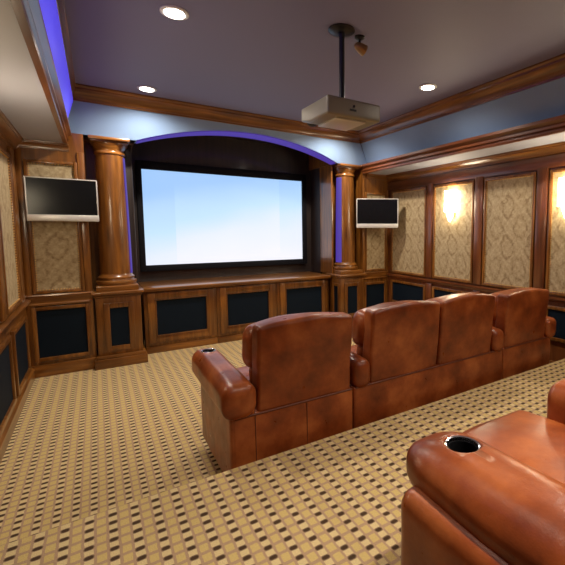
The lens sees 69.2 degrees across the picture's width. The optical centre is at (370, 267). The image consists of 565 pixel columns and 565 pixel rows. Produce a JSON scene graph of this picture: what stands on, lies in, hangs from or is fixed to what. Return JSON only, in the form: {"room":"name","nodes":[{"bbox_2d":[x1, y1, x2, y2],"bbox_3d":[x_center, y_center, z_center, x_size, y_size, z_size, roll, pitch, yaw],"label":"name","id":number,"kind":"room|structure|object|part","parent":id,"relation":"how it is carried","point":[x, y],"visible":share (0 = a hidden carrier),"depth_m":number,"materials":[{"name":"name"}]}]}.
{"room":"home theater","nodes":[
{"label":"home theater","id":0,"kind":"room"},
{"bbox_2d":[0,137,26,343],"bbox_3d":[-1.566,0.169,1.214,0.078,2.246,7.956,-4,6,-34],"label":"wall","id":1,"kind":"structure","parent":0,"point":[3,144],"depth_m":3.14,"materials":[{"name":"brown wood"}]},
{"bbox_2d":[0,231,7,321],"bbox_3d":[-2.566,-0.291,2.716,0.023,1.326,0.140,-4,6,-34],"label":"trim","id":2,"kind":"structure","parent":1,"relation":"attached to","point":[3,305],"depth_m":2.74,"materials":[{"name":"brown wood"}]},
{"bbox_2d":[0,335,16,436],"bbox_3d":[-2.451,0.777,2.647,0.026,0.507,0.686,-4,6,-34],"label":"grille panel","id":3,"kind":"object","parent":1,"relation":"attached to","point":[8,398],"visible":1,"depth_m":2.75,"materials":[{"name":"black fabric"}]},
{"bbox_2d":[0,146,21,314],"bbox_3d":[-2.800,-0.291,3.058,0.026,1.232,0.624,-4,6,-34],"label":"panel","id":4,"kind":"object","parent":1,"relation":"attached to","point":[7,212],"visible":0.84,"depth_m":3.12,"materials":[{"name":"fabric"}]},
{"bbox_2d":[0,109,23,149],"bbox_3d":[-1.243,-0.853,0.790,0.078,0.101,6.891,-4,6,-34],"label":"trim","id":5,"kind":"structure","parent":1,"relation":"attached to","point":[9,134],"depth_m":3.17,"materials":[{"name":"brown wood"}]},
{"bbox_2d":[0,299,30,335],"bbox_3d":[-1.261,0.585,0.910,0.039,0.055,6.891,-4,6,-34],"label":"trim","id":6,"kind":"structure","parent":1,"relation":"attached to","point":[4,325],"depth_m":3.01,"materials":[{"name":"brown wood"}]},
{"bbox_2d":[7,146,25,302],"bbox_3d":[-3.062,-0.357,3.432,0.023,1.326,0.172,-4,6,-34],"label":"trim","id":7,"kind":"structure","parent":1,"relation":"attached to","point":[10,150],"depth_m":3.41,"materials":[{"name":"brown wood"}]},
{"bbox_2d":[0,366,34,463],"bbox_3d":[-1.266,1.127,0.956,0.027,0.386,6.891,-4,6,-34],"label":"baseboard","id":8,"kind":"structure","parent":1,"relation":"attached to","point":[5,438],"depth_m":2.88,"materials":[{"name":"brown wood"}]},
{"bbox_2d":[10,316,30,395],"bbox_3d":[-2.911,0.716,3.311,0.026,0.507,0.702,-4,6,-34],"label":"grille panel","id":9,"kind":"object","parent":1,"relation":"attached to","point":[19,333],"visible":0.95,"depth_m":3.29,"materials":[{"name":"black fabric"}]},
{"bbox_2d":[21,133,385,364],"bbox_3d":[-1.763,-0.453,5.272,4.253,2.746,0.987,-4,6,-34],"label":"wall","id":10,"kind":"structure","parent":0,"point":[77,142],"depth_m":4.26,"materials":[{"name":"brown wood"}]},
{"bbox_2d":[14,147,37,365],"bbox_3d":[-3.207,-0.056,3.696,0.053,2.083,0.016,-4,6,-34],"label":"trim","id":11,"kind":"structure","parent":10,"relation":"attached to","point":[17,152],"depth_m":3.67,"materials":[{"name":"brown wood"}]},
{"bbox_2d":[17,139,68,151],"bbox_3d":[-3.054,-1.136,3.684,0.400,0.070,0.047,-4,6,-34],"label":"trim","id":12,"kind":"structure","parent":10,"relation":"attached to","point":[27,143],"depth_m":3.69,"materials":[{"name":"brown wood"}]},
{"bbox_2d":[23,158,84,293],"bbox_3d":[-3.015,-0.378,3.794,0.398,1.256,0.026,-4,6,-34],"label":"panel","id":13,"kind":"object","parent":10,"relation":"attached to","point":[56,253],"visible":0.78,"depth_m":3.80,"materials":[{"name":"fabric"}]},
{"bbox_2d":[23,176,98,221],"bbox_3d":[-2.895,-0.632,3.739,0.540,0.397,0.151,-4,6,-34],"label":"television","id":14,"kind":"object","parent":13,"relation":"attached to","point":[46,198],"visible":1,"depth_m":3.69,"materials":[{"name":"black plastic"}]},
{"bbox_2d":[25,291,92,306],"bbox_3d":[-3.014,0.308,3.855,0.513,0.105,0.031,-4,6,-34],"label":"trim","id":15,"kind":"structure","parent":10,"relation":"attached to","point":[73,297],"depth_m":3.85,"materials":[{"name":"brown wood"}]},
{"bbox_2d":[31,303,92,362],"bbox_3d":[-3.013,0.635,3.889,0.452,0.530,0.026,-4,6,-34],"label":"grille panel","id":16,"kind":"object","parent":10,"relation":"attached to","point":[59,331],"visible":1,"depth_m":3.88,"materials":[{"name":"black fabric"}]},
{"bbox_2d":[32,357,95,377],"bbox_3d":[-3.014,0.989,3.915,0.513,0.117,0.035,-4,6,-34],"label":"trim","id":17,"kind":"structure","parent":10,"relation":"attached to","point":[51,369],"depth_m":3.90,"materials":[{"name":"brown wood"}]},
{"bbox_2d":[77,152,95,357],"bbox_3d":[-2.829,-0.079,3.956,0.055,2.083,0.016,-4,6,-34],"label":"trim","id":18,"kind":"structure","parent":10,"relation":"attached to","point":[80,156],"depth_m":3.95,"materials":[{"name":"brown wood"}]},
{"bbox_2d":[362,178,364,307],"bbox_3d":[-0.099,-0.248,5.833,0.035,2.083,0.016,-4,6,-34],"label":"trim","id":19,"kind":"structure","parent":10,"relation":"attached to","point":[363,179],"depth_m":5.82,"materials":[{"name":"brown wood"}]},
{"bbox_2d":[364,281,385,307],"bbox_3d":[0.074,0.464,6.013,0.406,0.491,0.026,-4,6,-34],"label":"grille panel","id":20,"kind":"object","parent":10,"relation":"attached to","point":[374,292],"visible":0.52,"depth_m":6.00,"materials":[{"name":"black fabric"}]},
{"bbox_2d":[363,271,388,278],"bbox_3d":[0.083,0.117,5.984,0.468,0.105,0.031,-4,6,-34],"label":"trim","id":21,"kind":"structure","parent":10,"relation":"attached to","point":[375,274],"depth_m":5.98,"materials":[{"name":"brown wood"}]},
{"bbox_2d":[365,192,386,271],"bbox_3d":[0.082,-0.522,5.927,0.390,1.162,0.026,-4,6,-34],"label":"panel","id":22,"kind":"object","parent":10,"relation":"attached to","point":[375,238],"visible":0.76,"depth_m":5.95,"materials":[{"name":"fabric"}]},
{"bbox_2d":[356,198,397,227],"bbox_3d":[0.100,-0.776,5.755,0.593,0.413,0.319,0,5,1],"label":"television","id":23,"kind":"object","parent":22,"relation":"attached to","point":[370,212],"visible":1,"depth_m":5.61,"materials":[{"name":"black plastic"}]},
{"bbox_2d":[366,173,386,180],"bbox_3d":[0.115,-1.331,5.862,0.406,0.070,0.047,-4,6,-34],"label":"trim","id":24,"kind":"structure","parent":10,"relation":"attached to","point":[368,176],"depth_m":5.84,"materials":[{"name":"brown wood"}]},
{"bbox_2d":[386,181,388,302],"bbox_3d":[0.257,-0.270,6.078,0.035,2.083,0.016,-4,6,-34],"label":"trim","id":25,"kind":"structure","parent":10,"relation":"attached to","point":[387,191],"depth_m":6.09,"materials":[{"name":"brown wood"}]},
{"bbox_2d":[68,101,366,164],"bbox_3d":[-1.496,-1.561,4.801,3.518,0.359,0.289,-4,6,-34],"label":"wall","id":26,"kind":"structure","parent":0,"point":[84,118],"depth_m":4.18,"materials":[{"name":"blue paint"}]},
{"bbox_2d":[10,0,70,143],"bbox_3d":[-1.087,-0.994,1.178,0.066,0.125,6.435,-4,6,-34],"label":"trim","id":27,"kind":"structure","parent":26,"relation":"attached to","point":[28,13],"depth_m":1.96,"materials":[{"name":"brown wood"}]},
{"bbox_2d":[73,83,359,142],"bbox_3d":[-1.401,-1.709,4.620,3.331,0.125,0.172,-4,6,-34],"label":"trim","id":28,"kind":"structure","parent":26,"relation":"attached to","point":[82,93],"depth_m":4.29,"materials":[{"name":"brown wood"}]},
{"bbox_2d":[136,131,335,164],"bbox_3d":[-1.477,-1.493,4.841,2.387,0.224,0.240,-4,6,-34],"label":"led strip","id":29,"kind":"object","parent":26,"relation":"attached to","point":[196,133],"visible":1,"depth_m":4.80,"materials":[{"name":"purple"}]},
{"bbox_2d":[124,136,321,281],"bbox_3d":[-1.804,-0.458,5.327,2.527,2.746,0.772,-4,6,-34],"label":"screen alcove","id":30,"kind":"structure","parent":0,"point":[213,151],"depth_m":5.50,"materials":[{"name":"brown wood"}]},
{"bbox_2d":[129,145,137,282],"bbox_3d":[-2.710,-0.575,4.521,0.027,1.556,0.187,-4,6,-34],"label":"trim","id":31,"kind":"structure","parent":30,"relation":"attached to","point":[130,155],"depth_m":4.44,"materials":[{"name":"brown wood"}]},
{"bbox_2d":[135,160,306,271],"bbox_3d":[-1.934,-0.680,5.523,2.262,1.365,0.065,-4,6,-34],"label":"projection screen","id":32,"kind":"object","parent":30,"relation":"attached to","point":[190,216],"visible":1,"depth_m":5.41,"materials":[{"name":"white fabric"}]},
{"bbox_2d":[320,165,332,273],"bbox_3d":[-0.648,-0.693,5.836,0.023,1.556,0.359,-4,6,-34],"label":"trim","id":33,"kind":"structure","parent":30,"relation":"attached to","point":[326,172],"depth_m":5.80,"materials":[{"name":"brown wood"}]},
{"bbox_2d":[0,336,564,564],"bbox_3d":[0.215,1.044,2.530,4.253,0.269,7.800,-4,6,-34],"label":"floor","id":34,"kind":"structure","parent":0,"point":[110,466],"depth_m":2.05,"materials":[{"name":"carpet"}]},
{"bbox_2d":[91,285,147,369],"bbox_3d":[-2.695,0.624,4.259,0.468,0.784,0.433,-4,6,-34],"label":"pedestal","id":35,"kind":"object","parent":34,"relation":"on","point":[118,313],"visible":0.88,"depth_m":4.12,"materials":[{"name":"brown wood"}]},
{"bbox_2d":[88,135,138,291],"bbox_3d":[-2.713,-0.542,4.180,0.374,1.552,0.374,-4,6,-34],"label":"column","id":36,"kind":"structure","parent":35,"relation":"on","point":[114,257],"depth_m":4.08,"materials":[{"name":"brown wood"}]},
{"bbox_2d":[123,158,132,272],"bbox_3d":[-2.589,-0.543,4.234,0.029,1.209,0.098,-2,6,-24],"label":"led strip","id":37,"kind":"object","parent":36,"relation":"attached to","point":[125,182],"visible":1,"depth_m":4.21,"materials":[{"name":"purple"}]},
{"bbox_3d":[-2.603,0.614,4.124,0.265,0.499,0.018,-4,6,-34],"label":"panel frame","id":38,"kind":"part","parent":35,"relation":"part of","materials":[{"name":"brown wood"}]},
{"bbox_2d":[141,287,217,353],"bbox_3d":[-2.394,0.593,4.945,0.784,0.722,0.622,-4,6,-34],"label":"base cabinet","id":39,"kind":"object","parent":34,"relation":"on","point":[182,318],"visible":0.95,"depth_m":4.68,"materials":[{"name":"brown wood"}]},
{"bbox_2d":[138,271,330,291],"bbox_3d":[-1.739,0.173,5.347,2.367,0.043,0.690,-4,6,-34],"label":"countertop","id":40,"kind":"structure","parent":39,"relation":"on","point":[149,286],"depth_m":5.11,"materials":[{"name":"brown wood"}]},
{"bbox_2d":[216,282,276,342],"bbox_3d":[-1.747,0.553,5.389,0.780,0.722,0.622,-4,6,-34],"label":"base cabinet","id":41,"kind":"object","parent":34,"relation":"on","point":[238,306],"visible":0.76,"depth_m":5.10,"materials":[{"name":"brown wood"}]},
{"bbox_2d":[192,312,352,471],"bbox_3d":[-0.627,0.711,2.444,0.784,0.945,0.818,-4,6,-34],"label":"recliner","id":42,"kind":"object","parent":34,"relation":"on","point":[292,391],"visible":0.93,"depth_m":2.14,"materials":[{"name":"leather"}]},
{"bbox_3d":[-0.857,0.639,2.266,0.176,0.200,0.792,-4,6,-34],"label":"arm","id":43,"kind":"part","parent":42,"relation":"part of","materials":[{"name":"leather"}]},
{"bbox_3d":[-0.839,0.887,2.300,0.132,0.468,0.701,-4,6,-34],"label":"arm panel","id":44,"kind":"part","parent":42,"relation":"part of","materials":[{"name":"leather"}]},
{"bbox_2d":[236,366,248,380],"bbox_3d":[-0.600,0.788,2.577,0.564,0.265,0.590,-4,6,-34],"label":"seat cushion","id":45,"kind":"object","parent":42,"relation":"on","point":[244,370],"depth_m":2.54,"materials":[{"name":"leather"}]},
{"bbox_2d":[249,368,251,383],"bbox_3d":[-0.435,0.628,2.321,0.543,0.266,0.181,-4,6,-34],"label":"lumbar cushion","id":46,"kind":"object","parent":42,"relation":"on","point":[250,369],"depth_m":2.15,"materials":[{"name":"leather"}]},
{"bbox_2d":[242,313,302,368],"bbox_3d":[-0.440,0.409,2.294,0.579,0.270,0.219,-4,6,-34],"label":"cushion","id":47,"kind":"object","parent":42,"relation":"on","point":[248,355],"depth_m":2.10,"materials":[{"name":"leather"}]},
{"bbox_3d":[-0.429,0.956,2.237,0.710,0.443,0.139,-4,6,-34],"label":"panel","id":48,"kind":"part","parent":42,"relation":"part of","materials":[{"name":"leather"}]},
{"bbox_3d":[-0.373,0.536,2.226,0.567,0.557,0.157,-4,6,-34],"label":"backrest","id":49,"kind":"part","parent":42,"relation":"part of","materials":[{"name":"leather"}]},
{"bbox_2d":[276,278,328,316],"bbox_3d":[-1.099,0.513,5.835,0.788,0.722,0.622,-4,6,-34],"label":"base cabinet","id":50,"kind":"object","parent":34,"relation":"on","point":[301,296],"visible":0.43,"depth_m":5.57,"materials":[{"name":"brown wood"}]},
{"bbox_2d":[326,273,366,316],"bbox_3d":[-0.352,0.479,5.870,0.468,0.784,0.433,-4,6,-34],"label":"pedestal","id":51,"kind":"object","parent":34,"relation":"on","point":[345,292],"visible":0.52,"depth_m":5.73,"materials":[{"name":"brown wood"}]},
{"bbox_3d":[-0.495,0.464,5.715,0.018,0.468,0.187,-4,6,-34],"label":"panel frame","id":52,"kind":"part","parent":51,"relation":"part of","materials":[{"name":"brown wood"}]},
{"bbox_2d":[333,163,362,274],"bbox_3d":[-0.370,-0.687,5.791,0.374,1.552,0.374,-4,6,-34],"label":"column","id":53,"kind":"structure","parent":51,"relation":"on","point":[346,171],"depth_m":5.67,"materials":[{"name":"brown wood"}]},
{"bbox_2d":[336,177,341,261],"bbox_3d":[-0.457,-0.674,5.690,0.117,1.209,0.032,4,7,40],"label":"led strip","id":54,"kind":"object","parent":53,"relation":"attached to","point":[339,179],"visible":1,"depth_m":5.68,"materials":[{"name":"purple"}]},
{"bbox_3d":[-0.260,0.470,5.735,0.265,0.499,0.018,-4,6,-34],"label":"panel frame","id":55,"kind":"part","parent":51,"relation":"part of","materials":[{"name":"brown wood"}]},
{"bbox_2d":[349,293,503,428],"bbox_3d":[0.274,0.655,3.069,1.410,0.946,0.789,-4,6,-34],"label":"loveseat","id":56,"kind":"object","parent":34,"relation":"on","point":[406,355],"visible":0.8,"depth_m":2.64,"materials":[{"name":"leather"}]},
{"bbox_2d":[351,345,356,352],"bbox_3d":[-0.015,0.753,2.976,0.571,0.263,0.593,-4,6,-34],"label":"seat cushion","id":57,"kind":"object","parent":56,"relation":"on","point":[353,347],"depth_m":3.01,"materials":[{"name":"leather"}]},
{"bbox_3d":[-0.250,0.617,2.686,0.118,0.197,0.755,-4,6,-34],"label":"arm","id":58,"kind":"part","parent":56,"relation":"part of","materials":[{"name":"leather"}]},
{"bbox_2d":[356,346,362,356],"bbox_3d":[0.146,0.592,2.724,0.549,0.265,0.180,-4,6,-34],"label":"lumbar cushion","id":59,"kind":"object","parent":56,"relation":"on","point":[359,348],"depth_m":2.55,"materials":[{"name":"leather"}]},
{"bbox_2d":[351,301,397,346],"bbox_3d":[0.141,0.372,2.692,0.586,0.275,0.222,-4,6,-34],"label":"cushion","id":60,"kind":"object","parent":56,"relation":"on","point":[360,319],"depth_m":2.50,"materials":[{"name":"leather"}]},
{"bbox_3d":[0.209,0.501,2.626,0.575,0.559,0.157,-4,6,-34],"label":"backrest","id":61,"kind":"part","parent":56,"relation":"part of","materials":[{"name":"leather"}]},
{"bbox_3d":[0.447,0.902,2.839,1.410,0.443,0.140,-4,6,-34],"label":"panel","id":62,"kind":"part","parent":56,"relation":"part of","materials":[{"name":"leather"}]},
{"bbox_2d":[429,294,454,300],"bbox_3d":[0.617,0.344,3.022,0.577,0.272,0.222,-4,6,-34],"label":"cushion","id":63,"kind":"object","parent":56,"relation":"on","point":[448,296],"depth_m":2.87,"materials":[{"name":"leather"}]},
{"bbox_3d":[0.688,0.471,2.955,0.564,0.557,0.160,-4,6,-34],"label":"backrest","id":64,"kind":"part","parent":56,"relation":"part of","materials":[{"name":"leather"}]},
{"bbox_3d":[0.804,0.554,3.413,0.136,0.200,0.758,-4,6,-34],"label":"arm","id":65,"kind":"part","parent":56,"relation":"part of","materials":[{"name":"leather"}]},
{"bbox_2d":[401,378,564,564],"bbox_3d":[0.637,0.584,0.796,0.878,0.963,1.204,-4,6,-34],"label":"recliner","id":66,"kind":"object","parent":34,"relation":"on","point":[492,492],"visible":1,"depth_m":0.79,"materials":[{"name":"leather"}]},
{"bbox_3d":[0.395,0.779,0.586,0.221,0.552,0.897,-4,6,-34],"label":"arm panel","id":67,"kind":"part","parent":66,"relation":"part of","materials":[{"name":"leather"}]},
{"bbox_3d":[0.413,0.491,0.588,0.216,0.143,0.998,-4,6,-34],"label":"arm","id":68,"kind":"part","parent":66,"relation":"part of","materials":[{"name":"leather"}]},
{"bbox_2d":[460,411,564,484],"bbox_3d":[0.612,0.651,0.882,0.465,0.314,1.006,-4,6,-34],"label":"seat cushion","id":69,"kind":"object","parent":66,"relation":"on","point":[536,441],"depth_m":1.12,"materials":[{"name":"leather"}]},
{"bbox_3d":[0.917,0.493,0.958,0.224,0.213,0.969,-4,6,-34],"label":"arm","id":70,"kind":"part","parent":66,"relation":"part of","materials":[{"name":"leather"}]},
{"bbox_2d":[492,288,555,378],"bbox_3d":[1.159,0.612,3.680,0.752,0.921,0.787,-4,6,-34],"label":"recliner","id":71,"kind":"object","parent":34,"relation":"on","point":[520,313],"visible":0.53,"depth_m":3.29,"materials":[{"name":"leather"}]},
{"bbox_2d":[492,288,520,320],"bbox_3d":[1.215,0.314,3.433,0.594,0.255,0.219,-4,6,-34],"label":"cushion","id":72,"kind":"object","parent":71,"relation":"on","point":[498,310],"depth_m":3.21,"materials":[{"name":"leather"}]},
{"bbox_3d":[1.284,0.446,3.368,0.586,0.533,0.156,-4,6,-34],"label":"backrest","id":73,"kind":"part","parent":71,"relation":"part of","materials":[{"name":"leather"}]},
{"bbox_3d":[1.306,0.849,3.430,0.672,0.443,0.139,-4,6,-34],"label":"panel","id":74,"kind":"part","parent":71,"relation":"part of","materials":[{"name":"leather"}]},
{"bbox_3d":[1.413,0.515,3.830,0.153,0.201,0.759,-4,6,-34],"label":"arm","id":75,"kind":"part","parent":71,"relation":"part of","materials":[{"name":"leather"}]},
{"bbox_2d":[0,0,564,174],"bbox_3d":[0.476,-1.266,1.943,4.253,0.515,6.891,-4,6,-34],"label":"soffit","id":76,"kind":"structure","parent":0,"point":[23,101],"depth_m":2.57,"materials":[{"name":"grey paint"}]},
{"bbox_2d":[64,0,564,130],"bbox_3d":[0.218,-1.595,2.288,4.409,0.078,7.956,-4,6,-34],"label":"ceiling","id":77,"kind":"structure","parent":0,"point":[274,58],"depth_m":2.93,"materials":[{"name":"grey paint"}]},
{"bbox_2d":[137,85,156,91],"bbox_3d":[-2.117,-1.685,3.755,0.164,0.015,0.164,-4,6,-34],"label":"recessed light","id":78,"kind":"object","parent":77,"relation":"in","point":[140,87],"visible":1,"depth_m":3.73,"materials":[{"name":"white glass"}]},
{"bbox_2d":[159,5,188,19],"bbox_3d":[-1.208,-1.564,2.445,0.164,0.015,0.164,-4,6,-34],"label":"recessed light","id":79,"kind":"object","parent":77,"relation":"in","point":[173,12],"visible":1,"depth_m":2.42,"materials":[{"name":"white glass"}]},
{"bbox_2d":[302,23,379,130],"bbox_3d":[-0.216,-1.293,2.756,0.413,0.609,0.440,-4,6,-34],"label":"projector","id":80,"kind":"object","parent":77,"relation":"hanging from","point":[342,113],"visible":1,"depth_m":2.65,"materials":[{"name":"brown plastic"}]},
{"bbox_3d":[-0.211,-1.056,2.769,0.413,0.117,0.398,-4,6,-34],"label":"casing","id":81,"kind":"part","parent":80,"relation":"part of","materials":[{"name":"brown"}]},
{"bbox_3d":[-0.201,-0.992,2.753,0.234,0.011,0.257,-4,6,-34],"label":"underside plate","id":82,"kind":"part","parent":80,"relation":"part of","materials":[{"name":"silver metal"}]},
{"bbox_2d":[354,34,367,55],"bbox_3d":[-0.070,-1.544,2.772,0.098,0.112,0.090,-4,6,-34],"label":"spot lamp","id":83,"kind":"object","parent":77,"relation":"attached to","point":[361,48],"visible":1,"depth_m":2.75,"materials":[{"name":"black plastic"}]},
{"bbox_2d":[419,83,436,90],"bbox_3d":[0.537,-1.677,3.701,0.164,0.015,0.164,-4,6,-34],"label":"recessed light","id":84,"kind":"object","parent":77,"relation":"in","point":[428,86],"visible":1,"depth_m":3.68,"materials":[{"name":"white glass"}]},
{"bbox_2d":[361,77,564,162],"bbox_3d":[1.711,-1.361,3.083,0.203,0.281,6.435,-4,6,-34],"label":"wall","id":85,"kind":"structure","parent":0,"point":[546,100],"depth_m":3.97,"materials":[{"name":"blue paint"}]},
{"bbox_2d":[358,53,564,143],"bbox_3d":[1.622,-1.551,2.933,0.172,0.125,6.318,-4,6,-34],"label":"trim","id":86,"kind":"structure","parent":85,"relation":"attached to","point":[551,69],"depth_m":3.78,"materials":[{"name":"brown wood"}]},
{"bbox_2d":[361,114,564,173],"bbox_3d":[1.703,-1.166,3.095,0.066,0.125,6.435,-4,6,-34],"label":"trim","id":87,"kind":"structure","parent":85,"relation":"attached to","point":[554,125],"depth_m":3.99,"materials":[{"name":"brown wood"}]},
{"bbox_2d":[388,166,564,361],"bbox_3d":[1.998,-0.051,3.665,0.078,2.246,7.956,-4,6,-34],"label":"wall","id":88,"kind":"structure","parent":0,"point":[557,349],"depth_m":4.64,"materials":[{"name":"brown wood"}]},
{"bbox_2d":[390,279,424,301],"bbox_3d":[0.532,0.384,5.744,0.026,0.343,0.764,-4,6,-34],"label":"grille panel","id":89,"kind":"object","parent":88,"relation":"attached to","point":[400,290],"visible":0.7,"depth_m":5.76,"materials":[{"name":"black fabric"}]},
{"bbox_2d":[391,186,426,276],"bbox_3d":[0.533,-0.502,5.663,0.026,1.217,0.764,-4,6,-34],"label":"panel","id":90,"kind":"object","parent":88,"relation":"attached to","point":[408,241],"visible":0.91,"depth_m":5.62,"materials":[{"name":"fabric"}]},
{"bbox_2d":[425,283,431,299],"bbox_3d":[0.790,0.410,5.373,0.023,0.390,0.117,-4,6,-34],"label":"trim","id":91,"kind":"structure","parent":88,"relation":"attached to","point":[428,287],"depth_m":5.36,"materials":[{"name":"brown wood"}]},
{"bbox_2d":[425,183,433,277],"bbox_3d":[0.790,-0.483,5.290,0.027,1.248,0.117,-4,6,-34],"label":"trim","id":92,"kind":"structure","parent":88,"relation":"attached to","point":[429,199],"depth_m":5.28,"materials":[{"name":"brown wood"}]},
{"bbox_2d":[432,286,471,297],"bbox_3d":[1.022,0.449,5.038,0.026,0.343,0.679,-4,6,-34],"label":"grille panel","id":93,"kind":"object","parent":88,"relation":"attached to","point":[436,291],"visible":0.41,"depth_m":5.14,"materials":[{"name":"black fabric"}]},
{"bbox_2d":[432,180,474,282],"bbox_3d":[1.023,-0.437,4.957,0.026,1.217,0.679,-4,6,-34],"label":"panel","id":94,"kind":"object","parent":88,"relation":"attached to","point":[453,241],"visible":1,"depth_m":4.93,"materials":[{"name":"fabric"}]},
{"bbox_2d":[444,190,457,221],"bbox_3d":[0.984,-0.752,4.896,0.109,0.374,0.195,-4,6,-34],"label":"wall sconce","id":95,"kind":"object","parent":94,"relation":"attached to","point":[451,196],"visible":1,"depth_m":4.83,"materials":[{"name":"white glass"}]},
{"bbox_3d":[0.974,-0.810,4.884,0.086,0.257,0.195,-4,6,-34],"label":"lamp shade","id":96,"kind":"part","parent":95,"relation":"part of","materials":[{"name":"white glass"}]},
{"bbox_2d":[386,141,564,181],"bbox_3d":[2.193,-1.065,3.152,0.078,0.101,6.891,-4,6,-34],"label":"trim","id":97,"kind":"structure","parent":88,"relation":"attached to","point":[557,148],"depth_m":4.44,"materials":[{"name":"brown wood"}]},
{"bbox_2d":[386,273,564,303],"bbox_3d":[2.208,0.371,3.295,0.039,0.055,6.891,-4,6,-34],"label":"trim","id":98,"kind":"structure","parent":88,"relation":"attached to","point":[442,282],"depth_m":4.90,"materials":[{"name":"brown wood"}]},
{"bbox_2d":[387,154,564,190],"bbox_3d":[2.216,-0.958,3.177,0.023,0.117,6.891,-4,6,-34],"label":"trim","id":99,"kind":"structure","parent":88,"relation":"attached to","point":[554,161],"depth_m":4.47,"materials":[{"name":"brown wood"}]},
{"bbox_2d":[473,176,483,284],"bbox_3d":[1.257,-0.421,4.616,0.027,1.248,0.117,-4,6,-34],"label":"trim","id":100,"kind":"structure","parent":88,"relation":"attached to","point":[479,181],"depth_m":4.60,"materials":[{"name":"brown wood"}]},
{"bbox_2d":[482,172,536,288],"bbox_3d":[1.483,-0.375,4.294,0.026,1.217,0.644,-4,6,-34],"label":"panel","id":101,"kind":"object","parent":88,"relation":"attached to","point":[509,213],"visible":0.99,"depth_m":4.28,"materials":[{"name":"fabric"}]},
{"bbox_2d":[533,167,549,288],"bbox_3d":[1.707,-0.361,3.967,0.027,1.248,0.117,-4,6,-34],"label":"trim","id":102,"kind":"structure","parent":88,"relation":"attached to","point":[542,173],"depth_m":3.95,"materials":[{"name":"brown wood"}]},
{"bbox_2d":[545,168,564,296],"bbox_3d":[1.937,-0.315,3.638,0.026,1.217,0.659,-4,6,-34],"label":"panel","id":103,"kind":"object","parent":88,"relation":"attached to","point":[555,256],"visible":0.94,"depth_m":3.84,"materials":[{"name":"fabric"}]},
{"bbox_2d":[557,177,564,217],"bbox_3d":[1.825,-0.640,3.681,0.109,0.374,0.195,-4,6,-34],"label":"wall sconce","id":104,"kind":"object","parent":103,"relation":"attached to","point":[561,182],"visible":1,"depth_m":3.67,"materials":[{"name":"white glass"}]},
{"bbox_2d":[546,305,564,342],"bbox_3d":[1.936,0.571,3.719,0.026,0.343,0.659,-4,6,-34],"label":"grille panel","id":105,"kind":"object","parent":88,"relation":"attached to","point":[558,313],"visible":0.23,"depth_m":3.87,"materials":[{"name":"black fabric"}]},
{"bbox_3d":[-1.069,-1.189,1.172,0.078,0.281,6.435,-4,6,-34],"label":"wall","id":106,"kind":"structure","parent":0,"visible":0},
{"bbox_2d":[39,0,72,116],"bbox_3d":[-1.025,-1.195,1.130,0.069,0.222,6.162,-4,6,-34],"label":"led strip","id":107,"kind":"object","parent":106,"relation":"attached to","point":[49,9],"visible":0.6,"depth_m":2.40,"materials":[{"name":"blue plastic"}]},
{"bbox_2d":[56,0,75,96],"bbox_3d":[-0.998,-1.389,1.131,0.058,0.125,6.318,-4,6,-34],"label":"trim","id":108,"kind":"structure","parent":106,"relation":"attached to","point":[60,3],"depth_m":2.68,"materials":[{"name":"brown wood"}]}
]}

